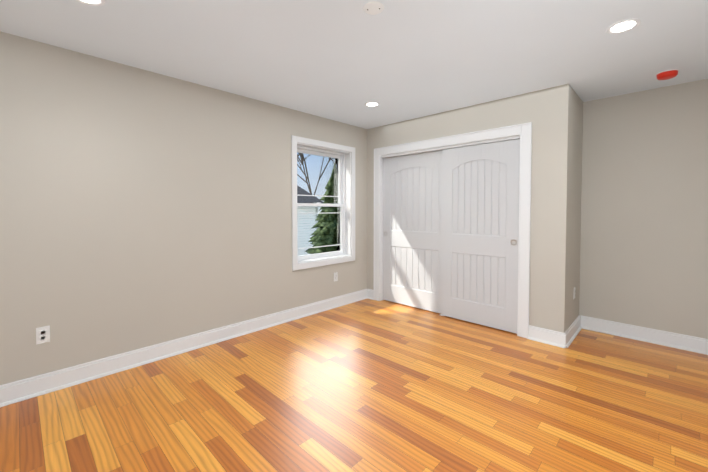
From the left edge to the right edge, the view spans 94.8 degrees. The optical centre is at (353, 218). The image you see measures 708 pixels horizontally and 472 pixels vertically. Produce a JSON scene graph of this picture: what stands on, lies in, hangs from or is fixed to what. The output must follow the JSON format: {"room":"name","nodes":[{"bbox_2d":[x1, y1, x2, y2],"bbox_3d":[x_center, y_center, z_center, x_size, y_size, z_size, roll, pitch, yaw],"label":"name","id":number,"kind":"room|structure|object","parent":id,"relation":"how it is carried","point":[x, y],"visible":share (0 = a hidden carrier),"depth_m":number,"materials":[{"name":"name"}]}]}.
{"room":"empty bedroom","nodes":[
{"label":"empty bedroom","id":0,"kind":"room"},
{"bbox_2d":[0,31,366,384],"bbox_3d":[-1.329,-0.021,3.283,0.200,2.440,5.820,2,2,44],"label":"wall","id":1,"kind":"structure","parent":0,"point":[140,208],"depth_m":2.67,"materials":[{"name":"paint"}]},
{"bbox_2d":[36,326,49,344],"bbox_3d":[-2.174,0.817,2.277,0.009,0.115,0.070,2,2,44],"label":"electrical outlet","id":2,"kind":"object","parent":1,"relation":"attached to","point":[42,334],"visible":1,"depth_m":2.27,"materials":[{"name":"white plastic"}]},
{"bbox_2d":[0,289,371,406],"bbox_3d":[-1.495,1.140,2.975,0.029,0.132,4.897,2,2,44],"label":"baseboard","id":3,"kind":"structure","parent":1,"relation":"attached to","point":[27,388],"depth_m":2.75,"materials":[{"name":"white wood"}]},
{"bbox_2d":[291,135,354,270],"bbox_3d":[-0.417,-0.184,4.202,0.204,1.561,1.051,2,2,44],"label":"window","id":4,"kind":"structure","parent":1,"relation":"in","point":[344,175],"depth_m":4.35,"materials":[{"name":"white"}]},
{"bbox_2d":[334,272,337,280],"bbox_3d":[-0.239,0.771,4.288,0.009,0.115,0.070,2,2,44],"label":"electrical outlet","id":5,"kind":"object","parent":1,"relation":"attached to","point":[336,276],"visible":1,"depth_m":4.29,"materials":[{"name":"white plastic"}]},
{"bbox_2d":[0,298,707,471],"bbox_3d":[0.076,1.265,1.966,4.100,0.060,5.820,2,2,44],"label":"floor","id":6,"kind":"structure","parent":0,"point":[367,385],"depth_m":2.13,"materials":[{"name":"brown wood"}]},
{"bbox_2d":[0,0,707,128],"bbox_3d":[0.076,-1.244,1.897,4.100,0.080,5.820,2,2,44],"label":"ceiling","id":7,"kind":"structure","parent":0,"point":[343,61],"depth_m":2.29,"materials":[{"name":"paint"}]},
{"bbox_2d":[76,0,104,5],"bbox_3d":[-1.448,-1.196,1.756,0.171,0.008,0.171,2,2,44],"label":"recessed light","id":8,"kind":"object","parent":7,"relation":"in","point":[95,2],"visible":1,"depth_m":1.81,"materials":[{"name":"white"}]},
{"bbox_2d":[364,102,379,106],"bbox_3d":[0.200,-1.246,3.569,0.171,0.008,0.171,2,2,44],"label":"recessed light","id":9,"kind":"object","parent":7,"relation":"in","point":[371,104],"visible":1,"depth_m":3.57,"materials":[{"name":"white"}]},
{"bbox_2d":[363,1,383,14],"bbox_3d":[0.112,-1.199,1.864,0.120,0.008,0.120,2,2,44],"label":"blank cover plate","id":10,"kind":"object","parent":7,"relation":"attached to","point":[373,8],"visible":1,"depth_m":1.86,"materials":[{"name":"white plastic"}]},
{"bbox_2d":[606,18,640,33],"bbox_3d":[1.693,-1.204,2.050,0.171,0.008,0.171,2,2,44],"label":"recessed light","id":11,"kind":"object","parent":7,"relation":"in","point":[622,26],"visible":1,"depth_m":2.05,"materials":[{"name":"white"}]},
{"bbox_2d":[656,69,678,79],"bbox_3d":[2.641,-1.204,2.748,0.144,0.047,0.144,2,2,44],"label":"smoke detector","id":12,"kind":"object","parent":7,"relation":"attached to","point":[667,74],"visible":1,"depth_m":2.71,"materials":[{"name":"red plastic"}]},
{"bbox_2d":[367,84,570,332],"bbox_3d":[1.113,-0.039,3.903,2.460,2.440,0.100,2,2,44],"label":"wall","id":13,"kind":"structure","parent":0,"point":[546,112],"depth_m":3.17,"materials":[{"name":"paint"}]},
{"bbox_2d":[383,151,441,313],"bbox_3d":[0.777,0.166,4.258,0.998,1.988,0.038,2,2,44],"label":"closet door","id":14,"kind":"structure","parent":13,"relation":"in","point":[412,230],"depth_m":4.24,"materials":[{"name":"white wood"}]},
{"bbox_2d":[373,122,531,338],"bbox_3d":[1.047,0.110,3.954,2.020,2.140,0.125,2,2,44],"label":"trim","id":15,"kind":"structure","parent":13,"relation":"attached to","point":[522,133],"depth_m":3.42,"materials":[{"name":"white wood"}]},
{"bbox_2d":[441,139,519,333],"bbox_3d":[1.379,0.183,3.623,0.867,1.988,0.038,2,2,44],"label":"closet door","id":16,"kind":"structure","parent":13,"relation":"in","point":[480,214],"depth_m":3.58,"materials":[{"name":"white wood"}]},
{"bbox_2d":[528,325,559,346],"bbox_3d":[1.836,1.135,3.149,0.270,0.132,0.029,2,2,44],"label":"baseboard","id":17,"kind":"structure","parent":13,"relation":"attached to","point":[538,334],"depth_m":3.14,"materials":[{"name":"white wood"}]},
{"bbox_2d":[567,87,582,328],"bbox_3d":[2.213,-0.023,3.345,0.100,2.440,0.620,2,2,44],"label":"wall","id":18,"kind":"structure","parent":0,"point":[575,182],"depth_m":3.28,"materials":[{"name":"paint"}]},
{"bbox_2d":[560,315,583,347],"bbox_3d":[2.202,1.132,3.270,0.029,0.132,0.712,2,2,44],"label":"baseboard","id":19,"kind":"structure","parent":18,"relation":"attached to","point":[566,338],"depth_m":3.21,"materials":[{"name":"white wood"}]},
{"bbox_2d":[579,79,707,338],"bbox_3d":[2.131,-0.039,3.923,3.900,2.440,0.100,2,2,44],"label":"wall","id":20,"kind":"structure","parent":0,"point":[644,234],"depth_m":3.16,"materials":[{"name":"paint"}]},
{"bbox_2d":[584,316,707,354],"bbox_3d":[2.918,1.136,3.106,1.290,0.132,0.029,2,2,44],"label":"baseboard","id":21,"kind":"structure","parent":20,"relation":"attached to","point":[660,337],"depth_m":3.16,"materials":[{"name":"white wood"}]},
{"label":"outside","id":22,"kind":"structure","parent":0,"visible":0},
{"bbox_3d":[-14.678,3.632,33.009,59.500,0.100,100.000,2,2,44],"label":"ground","id":23,"kind":"structure","parent":22,"visible":0},
{"bbox_2d":[297,185,322,255],"bbox_3d":[-7.784,0.921,17.001,6.320,6.200,11.200,2,2,44],"label":"house","id":24,"kind":"structure","parent":23,"relation":"on","point":[311,222],"depth_m":18.35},
{"bbox_2d":[297,153,330,194],"bbox_3d":[-3.039,-4.473,29.603,8.830,16.295,16.086,2,2,44],"label":"bare tree","id":25,"kind":"object","parent":23,"relation":"on","point":[304,173],"depth_m":27.83,"materials":[{"name":"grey plant"}]},
{"bbox_2d":[305,166,336,253],"bbox_3d":[-1.048,0.685,15.810,4.072,6.739,4.024,2,2,44],"label":"conifer tree","id":26,"kind":"object","parent":23,"relation":"on","point":[326,235],"depth_m":15.31,"materials":[{"name":"green plant"}]}
]}

